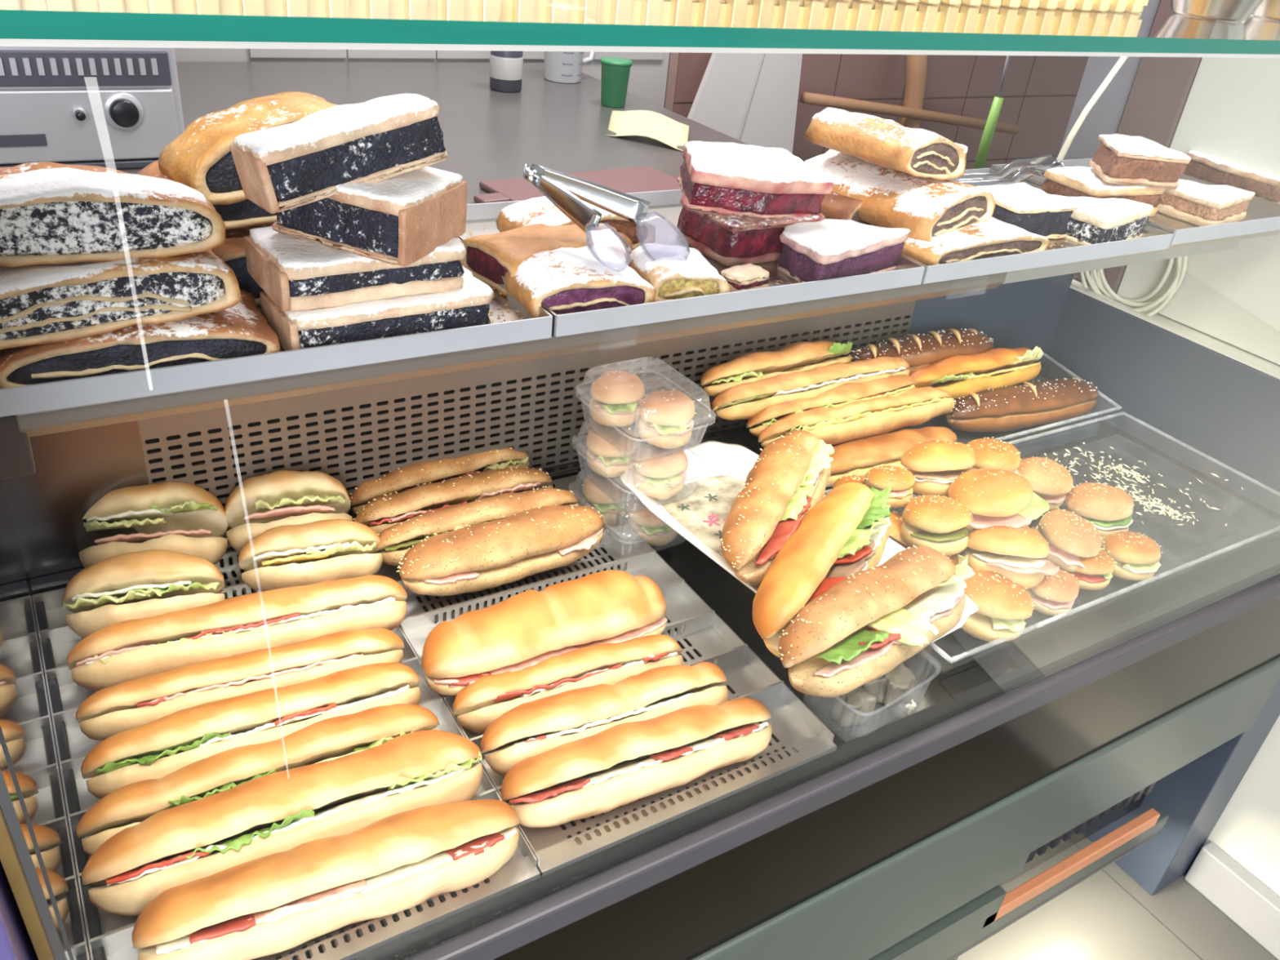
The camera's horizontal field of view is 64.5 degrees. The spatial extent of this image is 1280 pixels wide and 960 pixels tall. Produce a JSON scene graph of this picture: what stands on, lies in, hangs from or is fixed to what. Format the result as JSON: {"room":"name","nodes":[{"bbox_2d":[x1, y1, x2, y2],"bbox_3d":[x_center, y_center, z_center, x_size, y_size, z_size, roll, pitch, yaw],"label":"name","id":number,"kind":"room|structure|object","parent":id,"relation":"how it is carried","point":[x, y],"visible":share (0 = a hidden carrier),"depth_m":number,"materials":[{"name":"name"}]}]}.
{"room":"food shop","nodes":[
{"label":"food shop","id":0,"kind":"room"},
{"bbox_2d":[168,0,1088,169],"bbox_3d":[-0.452,-1.575,2.729,7.500,2.600,0.150,-13,36,-29],"label":"wall","id":1,"kind":"structure","parent":0,"point":[1039,93],"depth_m":3.63,"materials":[{"name":"brown tile"}]},
{"bbox_2d":[957,837,1278,959],"bbox_3d":[0.239,0.836,1.465,8.500,0.050,9.000,-13,36,-29],"label":"floor","id":2,"kind":"structure","parent":0,"point":[1108,915],"depth_m":1.68,"materials":[{"name":"tile"}]},
{"bbox_2d":[0,859,38,959],"bbox_3d":[-0.828,0.443,0.796,0.688,1.100,0.800,-13,36,-29],"label":"countertop","id":3,"kind":"structure","parent":2,"relation":"on","point":[15,943],"depth_m":0.49,"materials":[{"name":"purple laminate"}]},
{"bbox_2d":[115,61,749,204],"bbox_3d":[-0.657,-0.353,2.328,1.680,0.900,1.300,-13,36,-29],"label":"countertop","id":4,"kind":"structure","parent":2,"relation":"on","point":[489,134],"depth_m":2.31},
{"bbox_2d":[0,0,184,168],"bbox_3d":[-1.203,-0.782,1.603,0.775,0.470,0.540,-13,36,-29],"label":"oven","id":5,"kind":"object","parent":4,"relation":"on","point":[114,108],"visible":0.89,"depth_m":1.61,"materials":[{"name":"metal"}]},
{"bbox_2d":[473,165,680,203],"bbox_3d":[-0.102,-0.523,1.831,0.430,0.012,0.180,-17,38,-34],"label":"chopping board","id":6,"kind":"object","parent":4,"relation":"on","point":[646,178],"visible":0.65,"depth_m":1.86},
{"bbox_2d":[605,110,688,151],"bbox_3d":[0.019,-0.793,2.279,0.181,0.040,0.264,7,31,0],"label":"paper sheet","id":7,"kind":"object","parent":4,"relation":"on","point":[662,128],"visible":0.97,"depth_m":2.28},
{"bbox_2d":[0,0,1279,959],"bbox_3d":[0.006,0.165,1.151,2.062,1.368,0.746,-13,36,-29],"label":"display case","id":8,"kind":"object","parent":2,"relation":"on","point":[1127,721],"visible":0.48,"depth_m":1.05,"materials":[{"name":"metal"}]},
{"bbox_2d":[0,733,71,959],"bbox_3d":[-0.307,0.138,0.487,0.009,0.640,0.132,-13,36,-29],"label":"mirror","id":9,"kind":"object","parent":8,"relation":"attached to","point":[30,859],"depth_m":0.51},
{"bbox_2d":[0,480,90,959],"bbox_3d":[-0.442,0.011,0.671,0.012,0.640,0.530,-13,36,-29],"label":"mirror","id":10,"kind":"object","parent":8,"relation":"on","point":[28,743],"depth_m":0.68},
{"bbox_2d":[79,481,228,568],"bbox_3d":[-0.486,0.055,1.014,0.136,0.109,0.107,-5,33,-19],"label":"sandwich","id":11,"kind":"object","parent":8,"relation":"in","point":[165,515],"visible":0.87,"depth_m":0.99,"materials":[{"name":"beige food"}]},
{"bbox_2d":[0,237,552,417],"bbox_3d":[-0.308,-0.149,0.793,0.394,0.018,0.282,-13,36,-29],"label":"shelf","id":12,"kind":"object","parent":8,"relation":"on","point":[24,399],"visible":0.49,"depth_m":0.69,"materials":[{"name":"metal"}]},
{"bbox_2d":[0,289,279,388],"bbox_3d":[-0.340,-0.099,0.682,0.174,0.036,0.090,-12,36,-27],"label":"strudel","id":13,"kind":"object","parent":12,"relation":"on","point":[240,330],"visible":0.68,"depth_m":0.65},
{"bbox_2d":[0,248,242,349],"bbox_3d":[-0.357,-0.124,0.652,0.179,0.044,0.070,-14,37,-31],"label":"strudel","id":14,"kind":"object","parent":13,"relation":"on","point":[40,304],"visible":0.88,"depth_m":0.63,"materials":[{"name":"food"}]},
{"bbox_2d":[0,167,225,266],"bbox_3d":[-0.355,-0.167,0.639,0.171,0.049,0.056,-14,37,-30],"label":"strudel","id":15,"kind":"object","parent":14,"relation":"on","point":[60,215],"visible":1,"depth_m":0.63,"materials":[{"name":"food"}]},
{"bbox_2d":[211,223,272,306],"bbox_3d":[-0.315,-0.176,0.803,0.122,0.047,0.096,-17,38,-33],"label":"strudel","id":16,"kind":"object","parent":12,"relation":"on","point":[232,251],"visible":0.06,"depth_m":0.77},
{"bbox_2d":[136,160,276,230],"bbox_3d":[-0.319,-0.232,0.797,0.129,0.041,0.085,-19,39,-35],"label":"strudel","id":17,"kind":"object","parent":16,"relation":"on","point":[246,213],"visible":0.18,"depth_m":0.78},
{"bbox_2d":[158,91,337,204],"bbox_3d":[-0.287,-0.260,0.785,0.151,0.065,0.065,-22,41,-38],"label":"strudel","id":18,"kind":"object","parent":17,"relation":"on","point":[201,159],"visible":0.5,"depth_m":0.75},
{"bbox_2d":[259,266,493,351],"bbox_3d":[-0.194,-0.130,0.766,0.162,0.037,0.073,-15,37,-31],"label":"cake","id":19,"kind":"object","parent":12,"relation":"on","point":[468,305],"visible":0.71,"depth_m":0.73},
{"bbox_2d":[244,226,466,311],"bbox_3d":[-0.209,-0.165,0.753,0.143,0.036,0.090,-15,37,-31],"label":"cake","id":20,"kind":"object","parent":19,"relation":"on","point":[295,273],"visible":0.8,"depth_m":0.72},
{"bbox_2d":[271,166,467,266],"bbox_3d":[-0.196,-0.204,0.741,0.111,0.053,0.096,15,32,13],"label":"cake","id":21,"kind":"object","parent":20,"relation":"on","point":[401,220],"visible":0.84,"depth_m":0.71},
{"bbox_2d":[229,93,448,213],"bbox_3d":[-0.206,-0.231,0.707,0.142,0.068,0.054,-18,39,-35],"label":"cake","id":22,"kind":"object","parent":21,"relation":"on","point":[302,162],"visible":1,"depth_m":0.69,"materials":[{"name":"food"}]},
{"bbox_2d":[31,550,539,959],"bbox_3d":[-0.332,0.216,0.882,0.299,0.036,0.496,-13,36,-29],"label":"tray","id":23,"kind":"object","parent":8,"relation":"on","point":[348,942],"visible":0.09,"depth_m":0.78,"materials":[{"name":"metal"}]},
{"bbox_2d":[62,549,225,638],"bbox_3d":[-0.465,0.111,0.956,0.137,0.090,0.092,-7,34,-21],"label":"sandwich","id":24,"kind":"object","parent":23,"relation":"on","point":[132,585],"visible":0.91,"depth_m":0.93,"materials":[{"name":"beige food"}]},
{"bbox_2d":[66,574,407,692],"bbox_3d":[-0.362,0.142,0.939,0.295,0.070,0.068,-10,35,-25],"label":"sandwich","id":25,"kind":"object","parent":23,"relation":"on","point":[117,653],"visible":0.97,"depth_m":0.91,"materials":[{"name":"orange food"}]},
{"bbox_2d":[75,627,404,740],"bbox_3d":[-0.341,0.178,0.890,0.271,0.060,0.060,-10,35,-25],"label":"sandwich","id":26,"kind":"object","parent":23,"relation":"on","point":[108,712],"visible":0.84,"depth_m":0.86,"materials":[{"name":"food"}]},
{"bbox_2d":[80,662,421,799],"bbox_3d":[-0.313,0.207,0.844,0.268,0.067,0.069,-12,36,-27],"label":"sandwich","id":27,"kind":"object","parent":23,"relation":"on","point":[159,748],"visible":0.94,"depth_m":0.81,"materials":[{"name":"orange food"}]},
{"bbox_2d":[75,703,439,856],"bbox_3d":[-0.292,0.236,0.805,0.276,0.064,0.069,-12,36,-28],"label":"sandwich","id":28,"kind":"object","parent":23,"relation":"on","point":[130,805],"visible":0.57,"depth_m":0.78,"materials":[{"name":"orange food"}]},
{"bbox_2d":[81,729,483,915],"bbox_3d":[-0.257,0.254,0.766,0.290,0.074,0.077,-12,36,-27],"label":"sandwich","id":29,"kind":"object","parent":23,"relation":"on","point":[282,811],"visible":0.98,"depth_m":0.74,"materials":[{"name":"orange food"}]},
{"bbox_2d":[224,470,352,551],"bbox_3d":[-0.368,0.038,1.065,0.127,0.099,0.102,-6,34,-21],"label":"sandwich","id":30,"kind":"object","parent":23,"relation":"on","point":[258,504],"visible":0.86,"depth_m":1.04,"materials":[{"name":"beige food"}]},
{"bbox_2d":[238,518,382,591],"bbox_3d":[-0.333,0.081,1.030,0.138,0.081,0.082,-7,34,-22],"label":"sandwich","id":31,"kind":"object","parent":23,"relation":"on","point":[280,557],"visible":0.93,"depth_m":1.00,"materials":[{"name":"beige food"}]},
{"bbox_2d":[131,799,519,959],"bbox_3d":[-0.214,0.288,0.727,0.270,0.073,0.078,-10,35,-25],"label":"sandwich","id":32,"kind":"object","parent":23,"relation":"on","point":[275,903],"visible":1,"depth_m":0.70,"materials":[{"name":"food"}]},
{"bbox_2d":[350,445,529,515],"bbox_3d":[-0.229,-0.001,1.184,0.235,0.061,0.064,-17,38,-34],"label":"baguette","id":33,"kind":"object","parent":8,"relation":"in","point":[404,478],"visible":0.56,"depth_m":1.15,"materials":[{"name":"brown food"}]},
{"bbox_2d":[368,474,836,876],"bbox_3d":[-0.076,0.157,1.028,0.299,0.036,0.496,-13,36,-29],"label":"tray","id":34,"kind":"object","parent":8,"relation":"on","point":[798,737],"visible":0.22,"depth_m":0.99,"materials":[{"name":"metal"}]},
{"bbox_2d":[353,466,553,535],"bbox_3d":[-0.205,0.026,1.142,0.236,0.062,0.073,-13,36,-29],"label":"baguette","id":35,"kind":"object","parent":34,"relation":"on","point":[383,512],"visible":0.68,"depth_m":1.11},
{"bbox_2d":[374,486,578,566],"bbox_3d":[-0.174,0.050,1.110,0.239,0.064,0.065,-13,36,-29],"label":"baguette","id":36,"kind":"object","parent":34,"relation":"on","point":[404,535],"visible":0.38,"depth_m":1.08,"materials":[{"name":"brown food"}]},
{"bbox_2d":[396,504,604,595],"bbox_3d":[-0.140,0.074,1.068,0.236,0.072,0.076,-14,37,-30],"label":"baguette","id":37,"kind":"object","parent":34,"relation":"on","point":[491,554],"visible":1,"depth_m":1.04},
{"bbox_2d":[421,569,667,696],"bbox_3d":[-0.085,0.144,0.964,0.249,0.080,0.088,-12,36,-28],"label":"sandwich","id":38,"kind":"object","parent":34,"relation":"on","point":[529,628],"visible":0.94,"depth_m":0.93,"materials":[{"name":"food"}]},
{"bbox_2d":[452,634,683,733],"bbox_3d":[-0.060,0.187,0.933,0.226,0.062,0.060,-10,35,-25],"label":"sandwich","id":39,"kind":"object","parent":34,"relation":"on","point":[482,701],"visible":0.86,"depth_m":0.91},
{"bbox_2d":[480,662,728,776],"bbox_3d":[-0.026,0.209,0.891,0.235,0.067,0.070,-10,35,-25],"label":"sandwich","id":40,"kind":"object","parent":34,"relation":"on","point":[540,726],"visible":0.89,"depth_m":0.86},
{"bbox_2d":[500,697,772,827],"bbox_3d":[0.005,0.236,0.858,0.252,0.069,0.069,-10,35,-26],"label":"sandwich","id":41,"kind":"object","parent":34,"relation":"on","point":[620,765],"visible":0.99,"depth_m":0.83,"materials":[{"name":"food"}]},
{"bbox_2d":[568,466,675,550],"bbox_3d":[-0.008,0.030,1.205,0.118,0.064,0.135,-15,37,-31],"label":"clear box","id":42,"kind":"object","parent":8,"relation":"on","point":[587,467],"visible":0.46,"depth_m":1.18,"materials":[{"name":"plastic"}]},
{"bbox_2d":[582,472,633,524],"bbox_3d":[-0.038,0.017,1.220,0.063,0.057,0.064,-13,36,-29],"label":"burger","id":43,"kind":"object","parent":42,"relation":"in","point":[620,494],"visible":0.78,"depth_m":1.20,"materials":[{"name":"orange food"}]},
{"bbox_2d":[571,419,707,511],"bbox_3d":[-0.002,-0.026,1.170,0.118,0.064,0.135,-15,37,-31],"label":"clear box","id":44,"kind":"object","parent":42,"relation":"on","point":[587,420],"visible":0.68,"depth_m":1.16,"materials":[{"name":"plastic"}]},
{"bbox_2d":[586,423,639,477],"bbox_3d":[-0.032,-0.039,1.187,0.063,0.056,0.065,-13,36,-29],"label":"burger","id":45,"kind":"object","parent":44,"relation":"in","point":[610,463],"visible":0.92,"depth_m":1.17,"materials":[{"name":"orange food"}]},
{"bbox_2d":[581,356,715,457],"bbox_3d":[0.005,-0.082,1.136,0.118,0.064,0.135,-15,37,-31],"label":"clear box","id":46,"kind":"object","parent":44,"relation":"on","point":[644,357],"visible":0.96,"depth_m":1.14,"materials":[{"name":"plastic"}]},
{"bbox_2d":[588,370,644,426],"bbox_3d":[-0.026,-0.095,1.151,0.063,0.057,0.064,-13,36,-29],"label":"burger","id":47,"kind":"object","parent":46,"relation":"in","point":[616,396],"visible":0.96,"depth_m":1.13,"materials":[{"name":"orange food"}]},
{"bbox_2d":[637,389,696,448],"bbox_3d":[0.029,-0.070,1.123,0.063,0.056,0.066,-13,36,-29],"label":"burger","id":48,"kind":"object","parent":46,"relation":"in","point":[655,422],"visible":0.99,"depth_m":1.10,"materials":[{"name":"orange food"}]},
{"bbox_2d":[632,443,688,500],"bbox_3d":[0.023,-0.015,1.157,0.062,0.059,0.065,-13,36,-29],"label":"burger","id":49,"kind":"object","parent":44,"relation":"in","point":[657,467],"visible":0.94,"depth_m":1.14,"materials":[{"name":"orange food"}]},
{"bbox_2d":[620,440,978,642],"bbox_3d":[0.153,0.067,1.087,0.198,0.037,0.414,-16,38,-32],"label":"serving plate","id":50,"kind":"object","parent":42,"relation":"on","point":[700,513],"visible":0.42,"depth_m":1.16,"materials":[{"name":"white plastic"}]},
{"bbox_2d":[720,428,834,585],"bbox_3d":[0.144,0.022,1.068,0.089,0.082,0.280,16,32,15],"label":"baguette","id":51,"kind":"object","parent":50,"relation":"on","point":[790,475],"visible":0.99,"depth_m":1.02,"materials":[{"name":"orange food"}]},
{"bbox_2d":[752,482,891,657],"bbox_3d":[0.179,0.079,0.976,0.087,0.083,0.271,19,33,19],"label":"sandwich","id":52,"kind":"object","parent":50,"relation":"on","point":[846,533],"visible":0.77,"depth_m":0.94,"materials":[{"name":"orange food"}]},
{"bbox_2d":[776,545,974,697],"bbox_3d":[0.216,0.126,0.897,0.233,0.090,0.104,-20,40,-37],"label":"sandwich","id":53,"kind":"object","parent":50,"relation":"on","point":[873,620],"visible":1,"depth_m":0.86,"materials":[{"name":"orange food"}]},
{"bbox_2d":[457,189,924,337],"bbox_3d":[0.032,-0.228,0.987,0.401,0.018,0.282,-13,36,-29],"label":"tray","id":54,"kind":"object","parent":8,"relation":"on","point":[666,203],"visible":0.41,"depth_m":0.92,"materials":[{"name":"metal"}]},
{"bbox_2d":[458,222,632,297],"bbox_3d":[-0.084,-0.203,0.900,0.140,0.037,0.087,-22,41,-38],"label":"strudel","id":55,"kind":"object","parent":54,"relation":"on","point":[489,257],"visible":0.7,"depth_m":0.87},
{"bbox_2d":[495,195,655,250],"bbox_3d":[-0.060,-0.245,0.969,0.138,0.043,0.076,-13,36,-29],"label":"strudel","id":56,"kind":"object","parent":54,"relation":"on","point":[540,210],"visible":0.37,"depth_m":0.95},
{"bbox_2d":[504,244,656,318],"bbox_3d":[-0.054,-0.168,0.851,0.114,0.034,0.090,-9,35,-24],"label":"strudel","id":57,"kind":"object","parent":54,"relation":"on","point":[566,280],"visible":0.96,"depth_m":0.83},
{"bbox_2d":[625,243,730,302],"bbox_3d":[0.032,-0.183,0.894,0.076,0.033,0.080,-4,33,-17],"label":"pastry","id":58,"kind":"object","parent":54,"relation":"on","point":[673,277],"visible":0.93,"depth_m":0.87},
{"bbox_2d":[523,163,689,271],"bbox_3d":[-0.022,-0.226,0.878,0.112,0.062,0.146,-13,36,-29],"label":"tongs","id":59,"kind":"object","parent":58,"relation":"on","point":[566,192],"visible":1,"depth_m":0.89,"materials":[{"name":"metal"}]},
{"bbox_2d":[675,198,825,266],"bbox_3d":[0.111,-0.256,1.019,0.131,0.043,0.102,-16,38,-32],"label":"pie","id":60,"kind":"object","parent":54,"relation":"on","point":[727,240],"visible":0.59,"depth_m":0.97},
{"bbox_2d":[677,141,833,219],"bbox_3d":[0.104,-0.295,1.001,0.147,0.054,0.109,-7,34,-21],"label":"cake","id":61,"kind":"object","parent":60,"relation":"on","point":[717,178],"visible":1,"depth_m":0.97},
{"bbox_2d":[777,218,910,283],"bbox_3d":[0.187,-0.229,0.996,0.145,0.042,0.104,-19,39,-35],"label":"pie","id":62,"kind":"object","parent":54,"relation":"on","point":[827,248],"visible":0.91,"depth_m":0.96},
{"bbox_2d":[744,383,1100,495],"bbox_3d":[0.369,-0.044,1.457,0.720,0.022,0.150,-13,36,-29],"label":"tray","id":63,"kind":"object","parent":8,"relation":"on","point":[1037,437],"visible":0.22,"depth_m":1.52,"materials":[{"name":"metal"}]},
{"bbox_3d":[0.374,-0.078,1.434,0.748,0.031,0.173,-13,44,-29],"label":"clear tray","id":64,"kind":"object","parent":63,"relation":"on","visible":0},
{"bbox_2d":[826,426,956,487],"bbox_3d":[0.320,-0.032,1.330,0.268,0.056,0.070,-15,37,-31],"label":"baguette","id":65,"kind":"object","parent":64,"relation":"in","point":[856,456],"visible":0.44,"depth_m":1.30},
{"bbox_2d":[758,386,955,448],"bbox_3d":[0.290,-0.080,1.326,0.333,0.061,0.062,-13,36,-29],"label":"baguette","id":66,"kind":"object","parent":65,"relation":"on","point":[860,419],"visible":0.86,"depth_m":1.30,"materials":[{"name":"orange food"}]},
{"bbox_2d":[746,374,917,436],"bbox_3d":[0.255,-0.096,1.321,0.282,0.059,0.060,-11,36,-27],"label":"baguette","id":67,"kind":"object","parent":66,"relation":"on","point":[848,392],"visible":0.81,"depth_m":1.29,"materials":[{"name":"orange food"}]},
{"bbox_2d":[711,355,910,420],"bbox_3d":[0.232,-0.119,1.324,0.325,0.057,0.062,-13,37,-29],"label":"baguette","id":68,"kind":"object","parent":67,"relation":"on","point":[746,400],"visible":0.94,"depth_m":1.28,"materials":[{"name":"orange food"}]},
{"bbox_2d":[700,341,852,396],"bbox_3d":[0.182,-0.147,1.320,0.240,0.063,0.063,-13,36,-29],"label":"baguette","id":69,"kind":"object","parent":68,"relation":"on","point":[797,356],"visible":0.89,"depth_m":1.29,"materials":[{"name":"orange food"}]},
{"bbox_2d":[909,346,1043,399],"bbox_3d":[0.484,-0.155,1.474,0.282,0.077,0.073,-13,36,-29],"label":"sandwich","id":70,"kind":"object","parent":64,"relation":"on","point":[960,375],"visible":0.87,"depth_m":1.45,"materials":[{"name":"orange food"}]},
{"bbox_2d":[848,328,993,373],"bbox_3d":[0.406,-0.178,1.460,0.287,0.069,0.076,-12,36,-30],"label":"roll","id":71,"kind":"object","parent":70,"relation":"on","point":[918,350],"visible":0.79,"depth_m":1.43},
{"bbox_2d":[945,377,1098,432],"bbox_3d":[0.576,-0.112,1.510,0.333,0.076,0.074,-13,36,-29],"label":"sandwich","id":72,"kind":"object","parent":64,"relation":"in","point":[1006,408],"visible":0.91,"depth_m":1.47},
{"bbox_2d":[859,0,1148,13],"bbox_3d":[-0.139,-0.259,0.479,1.030,0.021,0.168,-13,36,-29],"label":"tray","id":73,"kind":"object","parent":8,"relation":"on","point":[1117,6],"visible":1,"depth_m":0.63,"materials":[{"name":"metal"}]},
{"bbox_2d":[899,168,1173,284],"bbox_3d":[0.375,-0.307,1.182,0.400,0.018,0.282,-13,36,-29],"label":"tray","id":74,"kind":"object","parent":8,"relation":"on","point":[1153,238],"visible":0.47,"depth_m":1.08,"materials":[{"name":"metal"}]},
{"bbox_2d":[820,191,871,225],"bbox_3d":[0.227,-0.306,1.123,0.109,0.042,0.096,-20,40,-37],"label":"rolled strudel","id":75,"kind":"object","parent":74,"relation":"on","point":[834,206],"visible":0.2,"depth_m":1.07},
{"bbox_2d":[804,149,995,241],"bbox_3d":[0.277,-0.315,1.109,0.130,0.052,0.184,-22,41,-38],"label":"rolled strudel","id":76,"kind":"object","parent":75,"relation":"on","point":[929,207],"visible":0.77,"depth_m":1.06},
{"bbox_2d":[804,106,967,180],"bbox_3d":[0.264,-0.361,1.086,0.114,0.048,0.140,-20,40,-37],"label":"rolled strudel","id":77,"kind":"object","parent":76,"relation":"on","point":[886,143],"visible":1,"depth_m":1.05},
{"bbox_2d":[870,217,1050,266],"bbox_3d":[0.342,-0.263,1.085,0.191,0.031,0.105,-14,37,-31],"label":"rolled strudel","id":78,"kind":"object","parent":74,"relation":"on","point":[993,237],"visible":0.59,"depth_m":1.04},
{"bbox_2d":[976,182,1078,239],"bbox_3d":[0.436,-0.310,1.171,0.094,0.042,0.088,-10,35,-26],"label":"cake","id":79,"kind":"object","parent":74,"relation":"on","point":[1024,206],"visible":0.75,"depth_m":1.14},
{"bbox_2d":[1049,194,1153,244],"bbox_3d":[0.535,-0.311,1.198,0.123,0.041,0.098,-19,39,-35],"label":"cake","id":80,"kind":"object","parent":74,"relation":"on","point":[1095,220],"visible":0.77,"depth_m":1.16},
{"bbox_2d":[999,781,1156,886],"bbox_3d":[0.656,0.491,1.520,0.500,0.280,0.045,-13,36,-29],"label":"grille","id":81,"kind":"object","parent":8,"relation":"attached to","point":[1145,799],"depth_m":1.60,"materials":[{"name":"metal"}]},
{"bbox_2d":[991,158,1279,244],"bbox_3d":[0.672,-0.379,1.349,0.291,0.018,0.282,-13,36,-29],"label":"tray","id":82,"kind":"object","parent":8,"relation":"on","point":[1262,215],"visible":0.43,"depth_m":1.27,"materials":[{"name":"metal"}]},
{"bbox_2d":[955,154,1065,186],"bbox_3d":[0.485,-0.401,1.325,0.207,0.035,0.038,-13,36,-29],"label":"tongs","id":83,"kind":"object","parent":82,"relation":"on","point":[1025,166],"visible":0.72,"depth_m":1.32,"materials":[{"name":"metal"}]},
{"bbox_2d":[1040,166,1165,216],"bbox_3d":[0.582,-0.364,1.279,0.127,0.042,0.094,-9,35,-24],"label":"cake","id":84,"kind":"object","parent":82,"relation":"on","point":[1066,181],"visible":0.59,"depth_m":1.25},
{"bbox_2d":[1088,133,1191,189],"bbox_3d":[0.605,-0.398,1.262,0.117,0.049,0.092,-6,33,-20],"label":"cake","id":85,"kind":"object","parent":84,"relation":"on","point":[1118,159],"visible":1,"depth_m":1.23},
{"bbox_2d":[1156,179,1255,226],"bbox_3d":[0.719,-0.359,1.301,0.112,0.038,0.101,-17,39,-34],"label":"cake","id":86,"kind":"object","parent":82,"relation":"on","point":[1200,205],"visible":0.8,"depth_m":1.27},
{"bbox_2d":[1169,0,1263,22],"bbox_3d":[0.395,-0.331,0.697,0.068,0.022,0.068,-13,36,-29],"label":"cup","id":87,"kind":"object","parent":8,"relation":"on","point":[1234,11],"visible":1,"depth_m":0.68,"materials":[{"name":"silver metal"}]},
{"bbox_3d":[0.525,0.051,1.293,0.694,0.033,0.305,-13,36,-29],"label":"clear tray","id":88,"kind":"object","parent":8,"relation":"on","visible":0},
{"bbox_2d":[888,511,907,549],"bbox_3d":[0.294,0.064,1.169,0.060,0.050,0.058,-5,33,-19],"label":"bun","id":89,"kind":"object","parent":88,"relation":"on","point":[896,521],"visible":0.34,"depth_m":1.15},
{"bbox_2d":[900,494,973,555],"bbox_3d":[0.331,0.048,1.131,0.079,0.061,0.077,28,37,31],"label":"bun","id":90,"kind":"object","parent":89,"relation":"on","point":[939,522],"visible":0.98,"depth_m":1.11,"materials":[{"name":"orange food"}]},
{"bbox_2d":[900,440,976,497],"bbox_3d":[0.355,-0.013,1.200,0.089,0.074,0.089,-15,37,-31],"label":"burger","id":91,"kind":"object","parent":88,"relation":"on","point":[935,464],"visible":0.82,"depth_m":1.17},
{"bbox_2d":[960,568,1035,643],"bbox_3d":[0.373,0.131,1.079,0.087,0.065,0.085,8,31,2],"label":"burger","id":92,"kind":"object","parent":88,"relation":"on","point":[1004,605],"visible":0.86,"depth_m":1.05,"materials":[{"name":"orange food"}]},
{"bbox_2d":[962,524,1059,589],"bbox_3d":[0.406,0.083,1.116,0.093,0.079,0.102,-1,32,-13],"label":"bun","id":93,"kind":"object","parent":88,"relation":"on","point":[1004,550],"visible":0.89,"depth_m":1.09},
{"bbox_2d":[947,468,1048,531],"bbox_3d":[0.402,0.027,1.139,0.110,0.068,0.094,15,32,13],"label":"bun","id":94,"kind":"object","parent":93,"relation":"on","point":[993,497],"visible":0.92,"depth_m":1.12,"materials":[{"name":"orange food"}]},
{"bbox_2d":[1017,456,1073,511],"bbox_3d":[0.508,0.003,1.288,0.074,0.057,0.078,9,31,4],"label":"burger","id":95,"kind":"object","parent":88,"relation":"on","point":[1051,481],"visible":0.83,"depth_m":1.26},
{"bbox_2d":[1026,566,1079,615],"bbox_3d":[0.460,0.121,1.135,0.059,0.043,0.060,6,31,-1],"label":"burger","id":96,"kind":"object","parent":88,"relation":"on","point":[1055,595],"visible":0.66,"depth_m":1.12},
{"bbox_2d":[1066,547,1117,590],"bbox_3d":[0.519,0.098,1.178,0.060,0.045,0.060,16,33,16],"label":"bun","id":97,"kind":"object","parent":88,"relation":"on","point":[1097,573],"visible":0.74,"depth_m":1.16,"materials":[{"name":"orange food"}]},
{"bbox_2d":[1034,506,1104,572],"bbox_3d":[0.496,0.070,1.177,0.073,0.059,0.078,3,31,-6],"label":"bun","id":98,"kind":"object","parent":97,"relation":"on","point":[1069,536],"visible":0.97,"depth_m":1.16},
{"bbox_2d":[1062,480,1134,538],"bbox_3d":[0.575,0.037,1.270,0.082,0.063,0.083,13,32,10],"label":"burger","id":99,"kind":"object","parent":88,"relation":"on","point":[1110,508],"visible":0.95,"depth_m":1.24,"materials":[{"name":"orange food"}]},
{"bbox_2d":[1101,530,1163,580],"bbox_3d":[0.583,0.086,1.208,0.071,0.049,0.064,29,38,32],"label":"burger","id":100,"kind":"object","parent":88,"relation":"on","point":[1137,556],"visible":0.97,"depth_m":1.19,"materials":[{"name":"orange food"}]},
{"bbox_2d":[687,53,802,154],"bbox_3d":[0.170,-0.851,3.195,0.860,1.014,0.282,-13,36,-29],"label":"panel","id":101,"kind":"object","parent":2,"relation":"on","point":[751,99],"visible":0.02,"depth_m":3.19,"materials":[{"name":"plastic"}]},
{"bbox_2d":[800,54,1019,134],"bbox_3d":[0.975,-1.149,3.818,1.114,1.053,0.130,-13,36,-29],"label":"broom","id":102,"kind":"object","parent":2,"relation":"on","point":[911,113],"visible":0.56,"depth_m":3.63,"materials":[{"name":"brown wood"}]},
{"bbox_2d":[1116,57,1279,896],"bbox_3d":[1.444,-0.139,0.735,0.272,2.600,2.085,-13,36,-29],"label":"wall","id":103,"kind":"structure","parent":0,"point":[1231,113],"depth_m":1.45,"materials":[{"name":"white paint"}]},
{"bbox_2d":[1059,56,1142,159],"bbox_3d":[0.883,-1.104,1.331,0.268,1.688,0.093,-13,36,-29],"label":"trim","id":104,"kind":"structure","parent":103,"relation":"attached to","point":[1104,117],"depth_m":1.57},
{"bbox_2d":[1080,256,1187,315],"bbox_3d":[0.762,-0.342,1.556,0.034,0.198,0.172,-13,36,-29],"label":"cable coil","id":105,"kind":"object","parent":103,"relation":"hanging from","point":[1096,280],"visible":0.41,"depth_m":1.54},
{"bbox_2d":[1073,57,1202,293],"bbox_3d":[0.927,-1.058,1.264,0.276,1.688,0.088,-13,36,-29],"label":"trim","id":106,"kind":"structure","parent":103,"relation":"attached to","point":[1162,87],"depth_m":1.48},
{"bbox_2d":[1184,841,1279,959],"bbox_3d":[1.385,1.056,1.191,0.030,0.085,1.620,-13,36,-29],"label":"baseboard","id":107,"kind":"structure","parent":103,"relation":"attached to","point":[1228,885],"depth_m":1.69,"materials":[{"name":"tile"}]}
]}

